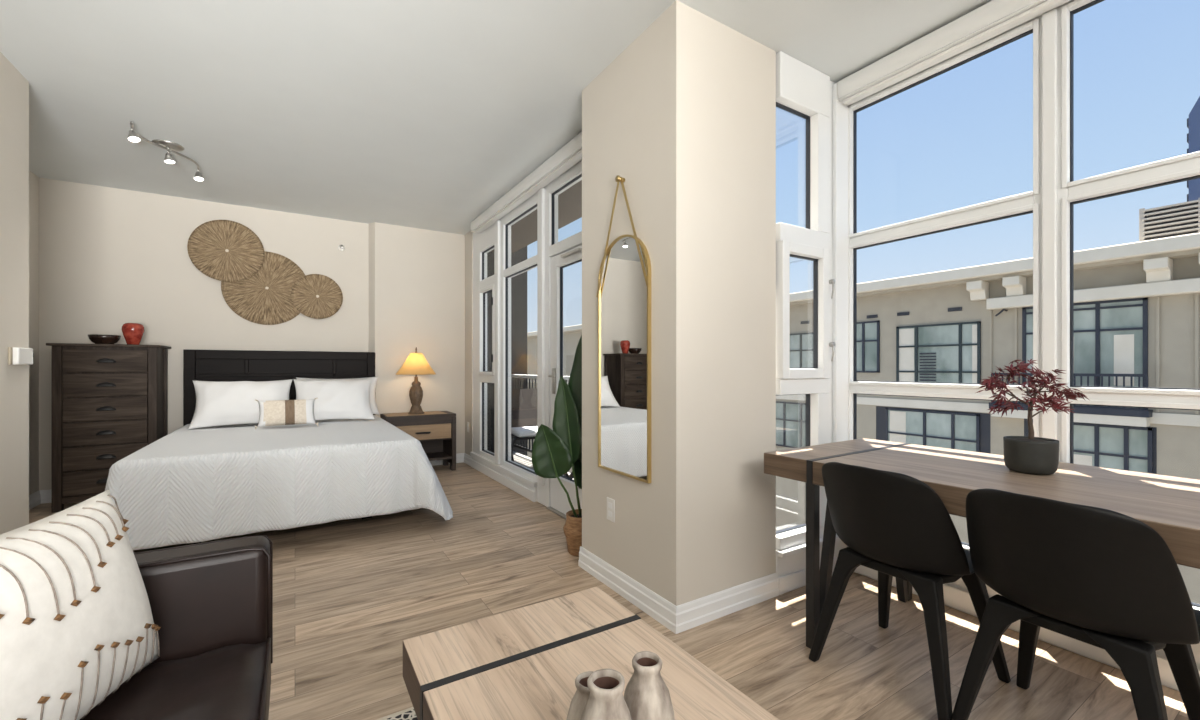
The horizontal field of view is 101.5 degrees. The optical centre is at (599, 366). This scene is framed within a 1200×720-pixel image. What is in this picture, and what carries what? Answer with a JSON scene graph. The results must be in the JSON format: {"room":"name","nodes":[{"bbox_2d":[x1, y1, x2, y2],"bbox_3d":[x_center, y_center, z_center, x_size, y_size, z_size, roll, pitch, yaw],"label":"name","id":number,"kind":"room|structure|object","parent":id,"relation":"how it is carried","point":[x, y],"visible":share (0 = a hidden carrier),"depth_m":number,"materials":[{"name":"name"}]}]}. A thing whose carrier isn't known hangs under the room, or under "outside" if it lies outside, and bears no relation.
{"room":"studio apartment","nodes":[
{"label":"studio apartment","id":0,"kind":"room"},
{"bbox_2d":[0,52,28,533],"bbox_3d":[-1.688,-0.220,-0.311,0.705,2.700,6.657,0,0,-32],"label":"wall","id":1,"kind":"structure","parent":0,"point":[14,87],"depth_m":2.56,"materials":[{"name":"paint"}]},
{"bbox_2d":[8,347,33,364],"bbox_3d":[-3.070,-0.057,2.606,0.030,0.090,0.230,0,0,-32],"label":"thermostat","id":2,"kind":"object","parent":1,"relation":"attached to","point":[16,355],"visible":1,"depth_m":2.55,"materials":[{"name":"white plastic"}]},
{"bbox_2d":[29,170,38,494],"bbox_3d":[-4.223,-0.220,3.236,0.150,2.700,2.043,0,0,-32],"label":"wall","id":3,"kind":"structure","parent":0,"point":[33,179],"depth_m":3.99,"materials":[{"name":"paint"}]},
{"bbox_2d":[29,490,40,509],"bbox_3d":[-4.125,1.076,3.238,0.017,0.108,1.943,0,0,-32],"label":"baseboard","id":4,"kind":"structure","parent":3,"relation":"attached to","point":[35,498],"depth_m":3.96,"materials":[{"name":"white paint"}]},
{"bbox_2d":[39,177,464,489],"bbox_3d":[-3.118,-0.220,5.009,3.600,2.700,0.200,0,0,-32],"label":"wall","id":5,"kind":"structure","parent":0,"point":[110,258],"depth_m":4.70,"materials":[{"name":"paint"}]},
{"bbox_2d":[40,489,50,503],"bbox_3d":[-3.584,1.076,4.708,2.490,0.108,0.017,0,0,-32],"label":"baseboard","id":6,"kind":"structure","parent":5,"relation":"attached to","point":[45,494],"depth_m":4.07,"materials":[{"name":"white paint"}]},
{"bbox_2d":[187,220,264,281],"bbox_3d":[-3.546,-1.105,4.660,0.588,0.588,0.021,0,0,-32],"label":"disc","id":7,"kind":"object","parent":5,"relation":"attached to","point":[222,250],"visible":1,"depth_m":4.65,"materials":[{"name":"brown wicker"}]},
{"bbox_2d":[221,251,304,324],"bbox_3d":[-3.302,-0.782,4.858,0.728,0.728,0.021,0,0,-32],"label":"disc","id":8,"kind":"object","parent":5,"relation":"attached to","point":[264,298],"visible":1,"depth_m":4.86,"materials":[{"name":"brown wicker"}]},
{"bbox_2d":[291,274,342,318],"bbox_3d":[-2.912,-0.728,5.054,0.464,0.464,0.021,0,0,-32],"label":"disc","id":9,"kind":"object","parent":5,"relation":"attached to","point":[316,296],"visible":1,"depth_m":5.05,"materials":[{"name":"brown wicker"}]},
{"bbox_2d":[338,245,344,250],"bbox_3d":[-2.746,-1.270,5.207,0.066,0.066,0.054,0,0,-32],"label":"sprinkler","id":10,"kind":"object","parent":5,"relation":"attached to","point":[340,247],"visible":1,"depth_m":5.21,"materials":[{"name":"white plastic"}]},
{"bbox_2d":[430,453,463,465],"bbox_3d":[-2.020,1.076,5.564,0.980,0.108,0.017,0,0,-32],"label":"baseboard","id":11,"kind":"structure","parent":5,"relation":"attached to","point":[460,456],"depth_m":5.77,"materials":[{"name":"white paint"}]},
{"bbox_2d":[465,231,472,455],"bbox_3d":[-1.499,-0.220,5.734,0.085,2.700,0.280,0,0,-32],"label":"wall","id":12,"kind":"structure","parent":0,"point":[469,236],"depth_m":5.67,"materials":[{"name":"paint"}]},
{"bbox_2d":[464,453,470,465],"bbox_3d":[-1.545,1.076,5.711,0.017,0.108,0.270,0,0,-32],"label":"baseboard","id":13,"kind":"structure","parent":12,"relation":"attached to","point":[467,457],"depth_m":5.71,"materials":[{"name":"white paint"}]},
{"bbox_2d":[0,0,991,234],"bbox_3d":[-0.558,-1.630,1.596,4.640,0.120,8.700,0,0,-32],"label":"ceiling","id":14,"kind":"structure","parent":0,"point":[421,114],"depth_m":2.67,"materials":[{"name":"paint"}]},
{"bbox_2d":[127,121,203,181],"bbox_3d":[-3.050,-1.505,3.461,0.175,0.129,0.794,0,0,-4],"label":"ceiling spotlight","id":15,"kind":"object","parent":14,"relation":"attached to","point":[133,136],"visible":1,"depth_m":3.44,"materials":[{"name":"silver metal"}]},
{"bbox_2d":[487,246,526,455],"bbox_3d":[-1.432,-0.470,6.559,1.100,3.800,0.650,0,0,-32],"label":"wall","id":16,"kind":"structure","parent":0,"point":[519,282],"depth_m":6.85,"materials":[{"name":"grey paint"}]},
{"bbox_2d":[490,180,581,253],"bbox_3d":[-0.493,-1.599,4.917,0.740,0.058,4.030,0,0,-32],"label":"ceiling","id":17,"kind":"structure","parent":0,"point":[524,231],"depth_m":5.18,"materials":[{"name":"beige paint"}]},
{"bbox_2d":[512,451,573,479],"bbox_3d":[-0.422,1.275,4.832,0.770,0.210,4.250,0,0,-32],"label":"floor","id":18,"kind":"structure","parent":0,"point":[521,459],"depth_m":6.13,"materials":[{"name":"concrete"}]},
{"bbox_2d":[511,389,536,460],"bbox_3d":[-0.753,0.693,5.280,0.580,0.977,0.704,0,0,-24],"label":"folding chair","id":19,"kind":"object","parent":18,"relation":"on","point":[523,401],"visible":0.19,"depth_m":5.47,"materials":[{"name":"black metal"}]},
{"bbox_2d":[511,426,536,437],"bbox_3d":[-0.708,0.681,5.178,0.420,0.063,0.400,0,0,-24],"label":"seat cushion","id":20,"kind":"object","parent":19,"relation":"on","point":[520,432],"visible":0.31,"depth_m":5.01,"materials":[{"name":"white fabric"}]},
{"bbox_2d":[511,374,569,452],"bbox_3d":[-0.207,0.635,5.101,0.060,1.070,3.980,0,0,-32],"label":"balcony railing","id":21,"kind":"object","parent":18,"relation":"on","point":[519,445],"visible":0.12,"depth_m":6.34,"materials":[{"name":"metal"}]},
{"bbox_2d":[564,472,572,478],"bbox_3d":[-0.016,0.693,4.135,0.580,0.977,0.704,0,0,-40],"label":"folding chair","id":22,"kind":"object","parent":18,"relation":"on","point":[570,476],"visible":0.02,"depth_m":4.04,"materials":[{"name":"black metal"}]},
{"bbox_2d":[563,509,581,556],"bbox_3d":[-0.109,1.012,2.995,0.232,0.236,0.232,0,0,-32],"label":"basket","id":23,"kind":"object","parent":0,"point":[572,528],"depth_m":2.91,"materials":[{"name":"brown wicker"}]},
{"bbox_2d":[29,462,1188,719],"bbox_3d":[-0.554,1.190,1.599,4.650,0.120,8.700,0,0,-32],"label":"floor","id":24,"kind":"structure","parent":0,"point":[348,593],"depth_m":2.13,"materials":[{"name":"brown wood"}]},
{"bbox_2d":[46,343,170,512],"bbox_3d":[-4.084,0.472,4.116,0.665,1.315,0.446,0,0,-32],"label":"dresser","id":25,"kind":"object","parent":24,"relation":"on","point":[109,402],"visible":0.93,"depth_m":3.93,"materials":[{"name":"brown wood"}]},
{"bbox_2d":[88,334,120,343],"bbox_3d":[-4.122,-0.225,4.077,0.198,0.080,0.198,0,0,-32],"label":"bowl","id":26,"kind":"object","parent":25,"relation":"on","point":[95,338],"visible":0.84,"depth_m":4.02,"materials":[{"name":"black ceramic"}]},
{"bbox_2d":[122,323,144,344],"bbox_3d":[-3.959,-0.278,4.156,0.142,0.186,0.142,0,0,-32],"label":"vase","id":27,"kind":"object","parent":25,"relation":"on","point":[133,333],"visible":0.91,"depth_m":4.11,"materials":[{"name":"ceramic"}]},
{"bbox_2d":[80,535,272,719],"bbox_3d":[-0.730,0.700,0.194,0.926,0.860,2.300,0,0,-32],"label":"sofa","id":28,"kind":"object","parent":24,"relation":"on","point":[211,603],"visible":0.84,"depth_m":1.20,"materials":[{"name":"brown leather"}]},
{"bbox_2d":[0,489,160,719],"bbox_3d":[-1.035,0.489,0.883,0.208,0.405,0.561,0,0,-13],"label":"throw cushion","id":29,"kind":"object","parent":28,"relation":"on","point":[77,623],"visible":1,"depth_m":0.90,"materials":[{"name":"white fabric"}]},
{"bbox_2d":[80,641,270,719],"bbox_3d":[-0.936,0.773,0.657,0.785,0.169,1.037,0,0,-32],"label":"seat cushion","id":30,"kind":"object","parent":28,"relation":"on","point":[189,680],"depth_m":1.07,"materials":[{"name":"brown leather"}]},
{"bbox_2d":[183,349,374,544],"bbox_3d":[-2.586,0.485,4.041,1.610,1.290,2.155,0,0,-32],"label":"bed","id":31,"kind":"object","parent":24,"relation":"on","point":[198,365],"visible":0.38,"depth_m":4.81,"materials":[{"name":"brown wood"}]},
{"bbox_3d":[-2.544,0.662,4.006,1.475,0.245,2.090,0,0,-32],"label":"mattress","id":32,"kind":"object","parent":31,"relation":"on","visible":0},
{"bbox_2d":[105,415,452,549],"bbox_3d":[-2.399,0.810,3.918,1.939,0.609,2.250,0,0,-32],"label":"bedspread","id":33,"kind":"object","parent":32,"relation":"on","point":[194,485],"visible":0.86,"depth_m":3.06,"materials":[{"name":"white fabric"}]},
{"bbox_2d":[188,379,292,428],"bbox_3d":[-3.110,0.308,4.286,0.730,0.386,0.332,0,0,-35],"label":"bed pillow","id":34,"kind":"object","parent":33,"relation":"on","point":[217,403],"visible":0.84,"depth_m":4.17,"materials":[{"name":"white fabric"}]},
{"bbox_2d":[254,397,318,428],"bbox_3d":[-2.648,0.391,4.150,0.456,0.248,0.166,0,0,-34],"label":"lumbar cushion","id":35,"kind":"object","parent":33,"relation":"on","point":[273,412],"visible":1,"depth_m":4.10,"materials":[{"name":"white fabric"}]},
{"bbox_2d":[293,378,373,419],"bbox_3d":[-2.519,0.306,4.642,0.680,0.386,0.332,0,0,-28],"label":"bed pillow","id":36,"kind":"object","parent":33,"relation":"on","point":[337,399],"visible":0.9,"depth_m":4.58,"materials":[{"name":"white fabric"}]},
{"bbox_2d":[296,377,378,413],"bbox_3d":[-2.631,0.295,4.937,0.740,0.387,0.244,0,0,-30],"label":"bed pillow","id":37,"kind":"object","parent":33,"relation":"on","point":[374,408],"visible":0.16,"depth_m":5.05,"materials":[{"name":"white fabric"}]},
{"bbox_2d":[376,707,417,719],"bbox_3d":[0.162,1.125,0.572,0.920,0.008,2.600,0,0,-32],"label":"area rug","id":38,"kind":"object","parent":24,"relation":"on","point":[407,714],"visible":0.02,"depth_m":1.57,"materials":[{"name":"beige fabric"}]},
{"bbox_2d":[403,587,778,719],"bbox_3d":[0.095,0.915,0.856,0.595,0.411,1.353,0,0,-32],"label":"coffee table","id":39,"kind":"object","parent":38,"relation":"on","point":[524,663],"visible":0.85,"depth_m":1.17,"materials":[{"name":"brown wood"}]},
{"bbox_2d":[567,671,592,719],"bbox_3d":[-0.019,0.636,0.882,0.086,0.148,0.086,0,0,33],"label":"clay vase","id":40,"kind":"object","parent":39,"relation":"on","point":[580,698],"visible":0.54,"depth_m":0.86,"materials":[{"name":"beige ceramic"}]},
{"bbox_2d":[580,669,630,719],"bbox_3d":[0.012,0.608,0.794,0.100,0.205,0.100,0,0,-32],"label":"clay vase","id":41,"kind":"object","parent":39,"relation":"on","point":[606,701],"visible":1,"depth_m":0.78,"materials":[{"name":"beige ceramic"}]},
{"bbox_2d":[624,651,674,719],"bbox_3d":[0.085,0.617,0.881,0.098,0.186,0.098,0,0,1],"label":"clay vase","id":42,"kind":"object","parent":39,"relation":"on","point":[646,695],"visible":0.94,"depth_m":0.85,"materials":[{"name":"beige ceramic"}]},
{"bbox_2d":[380,411,455,470],"bbox_3d":[-1.967,0.818,5.317,0.710,0.625,0.443,0,0,-32],"label":"nightstand","id":43,"kind":"object","parent":24,"relation":"on","point":[435,431],"visible":0.71,"depth_m":5.26,"materials":[{"name":"brown wood"}]},
{"bbox_2d":[396,347,435,413],"bbox_3d":[-1.992,0.145,5.309,0.412,0.720,0.412,0,0,-32],"label":"table lamp","id":44,"kind":"object","parent":43,"relation":"on","point":[415,364],"visible":1,"depth_m":5.25,"materials":[{"name":"fabric"}]},
{"bbox_2d":[426,452,451,460],"bbox_3d":[-1.974,0.988,5.329,0.620,0.025,0.375,0,0,-32],"label":"shelf","id":45,"kind":"object","parent":43,"relation":"attached to","point":[432,456],"depth_m":5.38,"materials":[{"name":"brown wood"}]},
{"bbox_2d":[532,335,581,556],"bbox_3d":[-0.155,0.381,3.006,0.488,1.499,0.300,0,0,-32],"label":"potted plant","id":46,"kind":"object","parent":24,"relation":"on","point":[555,451],"visible":0.56,"depth_m":2.98,"materials":[{"name":"green plant"}]},
{"bbox_2d":[582,0,775,605],"bbox_3d":[0.398,-0.220,2.620,0.675,2.700,0.813,0,0,-32],"label":"wall pier","id":47,"kind":"object","parent":24,"relation":"on","point":[685,114],"visible":0.78,"depth_m":2.27,"materials":[{"name":"paint"}]},
{"bbox_2d":[470,160,581,506],"bbox_3d":[-0.612,-0.220,4.295,0.120,2.700,3.100,0,0,-32],"label":"window","id":48,"kind":"structure","parent":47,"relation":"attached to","point":[498,465],"depth_m":4.80,"materials":[{"name":"white plastic"}]},
{"bbox_2d":[470,132,581,232],"bbox_3d":[-0.616,-1.496,4.122,0.112,0.123,2.750,0,0,-32],"label":"roller blind","id":49,"kind":"object","parent":48,"relation":"attached to","point":[570,154],"visible":0.81,"depth_m":3.92,"materials":[{"name":"white fabric"}]},
{"bbox_2d":[546,245,581,518],"bbox_3d":[-0.141,0.130,3.508,0.132,2.000,0.985,0,0,-32],"label":"door","id":50,"kind":"structure","parent":48,"relation":"attached to","point":[559,503],"depth_m":3.81,"materials":[{"name":"white paint"}]},
{"bbox_2d":[607,497,614,522],"bbox_3d":[0.054,0.735,2.525,0.008,0.116,0.072,0,0,-32],"label":"wall outlet","id":51,"kind":"object","parent":47,"relation":"attached to","point":[610,502],"visible":1,"depth_m":2.51,"materials":[{"name":"white plastic"}]},
{"bbox_2d":[596,175,650,483],"bbox_3d":[0.101,-0.205,2.417,0.042,1.472,0.454,0,0,-32],"label":"wall mirror","id":52,"kind":"object","parent":47,"relation":"attached to","point":[624,277],"visible":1,"depth_m":2.40,"materials":[{"name":"gold glass"}]},
{"bbox_2d":[578,546,778,633],"bbox_3d":[0.380,1.076,2.604,0.662,0.108,0.840,0,0,-32],"label":"baseboard","id":53,"kind":"object","parent":47,"relation":"attached to","point":[683,617],"visible":1,"depth_m":2.28,"materials":[{"name":"white paint"}]},
{"bbox_2d":[776,51,848,594],"bbox_3d":[1.127,-0.220,2.599,0.600,2.700,0.118,0,0,-32],"label":"window","id":54,"kind":"structure","parent":47,"relation":"attached to","point":[803,91],"depth_m":2.61,"materials":[{"name":"white plastic"}]},
{"bbox_2d":[809,462,1010,719],"bbox_3d":[1.119,0.734,1.806,0.559,0.793,0.485,0,0,-32],"label":"dining chair","id":55,"kind":"object","parent":24,"relation":"on","point":[891,524],"visible":0.98,"depth_m":1.64,"materials":[{"name":"black plastic"}]},
{"bbox_2d":[764,438,1199,648],"bbox_3d":[1.524,0.752,1.650,0.807,0.756,1.720,0,0,-33],"label":"dining table","id":56,"kind":"object","parent":24,"relation":"on","point":[1170,505],"visible":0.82,"depth_m":1.76,"materials":[{"name":"brown wood"}]},
{"bbox_2d":[1003,436,1058,474],"bbox_3d":[1.535,0.316,1.747,0.150,0.119,0.150,0,0,-32],"label":"pot","id":57,"kind":"object","parent":56,"relation":"on","point":[1033,455],"depth_m":1.70,"materials":[{"name":"ceramic"}]},
{"bbox_2d":[976,359,1088,474],"bbox_3d":[1.518,0.172,1.771,0.350,0.406,0.270,0,0,-12],"label":"maple","id":58,"kind":"object","parent":56,"relation":"on","point":[1029,454],"visible":1,"depth_m":1.72,"materials":[{"name":"plant"}]},
{"bbox_2d":[951,488,1199,719],"bbox_3d":[1.374,0.734,1.409,0.559,0.793,0.485,0,0,-31],"label":"dining chair","id":59,"kind":"object","parent":24,"relation":"on","point":[1106,579],"visible":1,"depth_m":1.26,"materials":[{"name":"black plastic"}]},
{"bbox_3d":[3.288,-0.220,-0.192,0.100,2.700,1.600,0,0,-32],"label":"wall","id":60,"kind":"structure","parent":0,"visible":0},
{"bbox_2d":[847,0,1199,690],"bbox_3d":[2.101,-0.220,1.635,0.125,2.700,2.755,0,0,-32],"label":"window","id":61,"kind":"structure","parent":60,"relation":"in","point":[1053,197],"depth_m":2.00,"materials":[{"name":"white plastic"}]},
{"bbox_2d":[837,0,1071,105],"bbox_3d":[2.036,-1.496,1.574,0.112,0.123,2.650,0,0,-32],"label":"roller blind","id":62,"kind":"object","parent":61,"relation":"attached to","point":[994,18],"visible":1,"depth_m":2.25,"materials":[{"name":"white fabric"}]},
{"label":"outside","id":63,"kind":"structure","parent":0,"visible":0},
{"bbox_3d":[42.727,15.305,85.490,157.100,0.250,220.000,0,0,-32],"label":"ground","id":64,"kind":"structure","parent":63,"visible":0},
{"bbox_2d":[527,198,1199,603],"bbox_3d":[13.399,5.305,23.653,9.250,19.650,94.000,0,0,-32],"label":"apartment building","id":65,"kind":"structure","parent":64,"relation":"on","point":[1137,304],"depth_m":15.74,"materials":[{"name":"paint"}]},
{"bbox_2d":[867,315,877,318],"bbox_3d":[11.101,-2.055,19.984,0.030,0.130,0.440,0,0,-32],"label":"vent","id":66,"kind":"object","parent":65,"relation":"attached to","point":[868,316],"depth_m":19.96,"materials":[{"name":"grey metal"}]},
{"bbox_2d":[890,411,905,442],"bbox_3d":[11.621,2.680,19.130,0.009,1.900,0.600,0,0,-32],"label":"curtain","id":67,"kind":"object","parent":65,"relation":"hanging from","point":[897,418],"depth_m":19.10,"materials":[{"name":"fabric"}]},
{"bbox_2d":[897,312,908,315],"bbox_3d":[11.735,-2.055,18.966,0.030,0.130,0.440,0,0,-32],"label":"vent","id":68,"kind":"object","parent":65,"relation":"attached to","point":[898,313],"depth_m":18.96,"materials":[{"name":"grey metal"}]},
{"bbox_2d":[899,328,913,381],"bbox_3d":[11.792,-0.370,18.854,0.009,2.200,0.550,0,0,-32],"label":"curtain","id":69,"kind":"object","parent":65,"relation":"hanging from","point":[906,335],"depth_m":18.85,"materials":[{"name":"fabric"}]},
{"bbox_2d":[920,353,935,380],"bbox_3d":[12.182,0.052,18.213,0.024,1.155,0.550,0,0,-32],"label":"grille","id":70,"kind":"object","parent":65,"relation":"attached to","point":[927,360],"depth_m":18.20,"materials":[{"name":"grey metal"}]},
{"bbox_2d":[948,307,961,311],"bbox_3d":[12.660,-2.055,17.480,0.030,0.130,0.440,0,0,-32],"label":"vent","id":71,"kind":"object","parent":65,"relation":"attached to","point":[950,309],"depth_m":17.48,"materials":[{"name":"grey metal"}]},
{"bbox_2d":[972,324,976,382],"bbox_3d":[12.984,-0.370,16.940,0.009,2.200,0.200,0,0,-32],"label":"curtain","id":72,"kind":"object","parent":65,"relation":"hanging from","point":[974,326],"depth_m":16.96,"materials":[{"name":"fabric"}]},
{"bbox_2d":[1074,454,1091,465],"bbox_3d":[14.395,3.180,14.673,0.009,1.100,0.500,0,0,-32],"label":"curtain","id":73,"kind":"object","parent":65,"relation":"hanging from","point":[1082,459],"depth_m":14.62,"materials":[{"name":"fabric"}]},
{"bbox_2d":[1114,334,1133,385],"bbox_3d":[14.870,-0.195,13.909,0.009,1.450,0.400,0,0,-32],"label":"curtain","id":74,"kind":"object","parent":65,"relation":"hanging from","point":[1123,343],"depth_m":13.91,"materials":[{"name":"fabric"}]},
{"bbox_2d":[1187,96,1199,201],"bbox_3d":[102.329,-6.120,75.932,14.000,74.500,12.780,0,0,-32],"label":"office tower","id":75,"kind":"structure","parent":64,"relation":"on","point":[1193,122],"depth_m":76.99,"materials":[{"name":"blue glass"}]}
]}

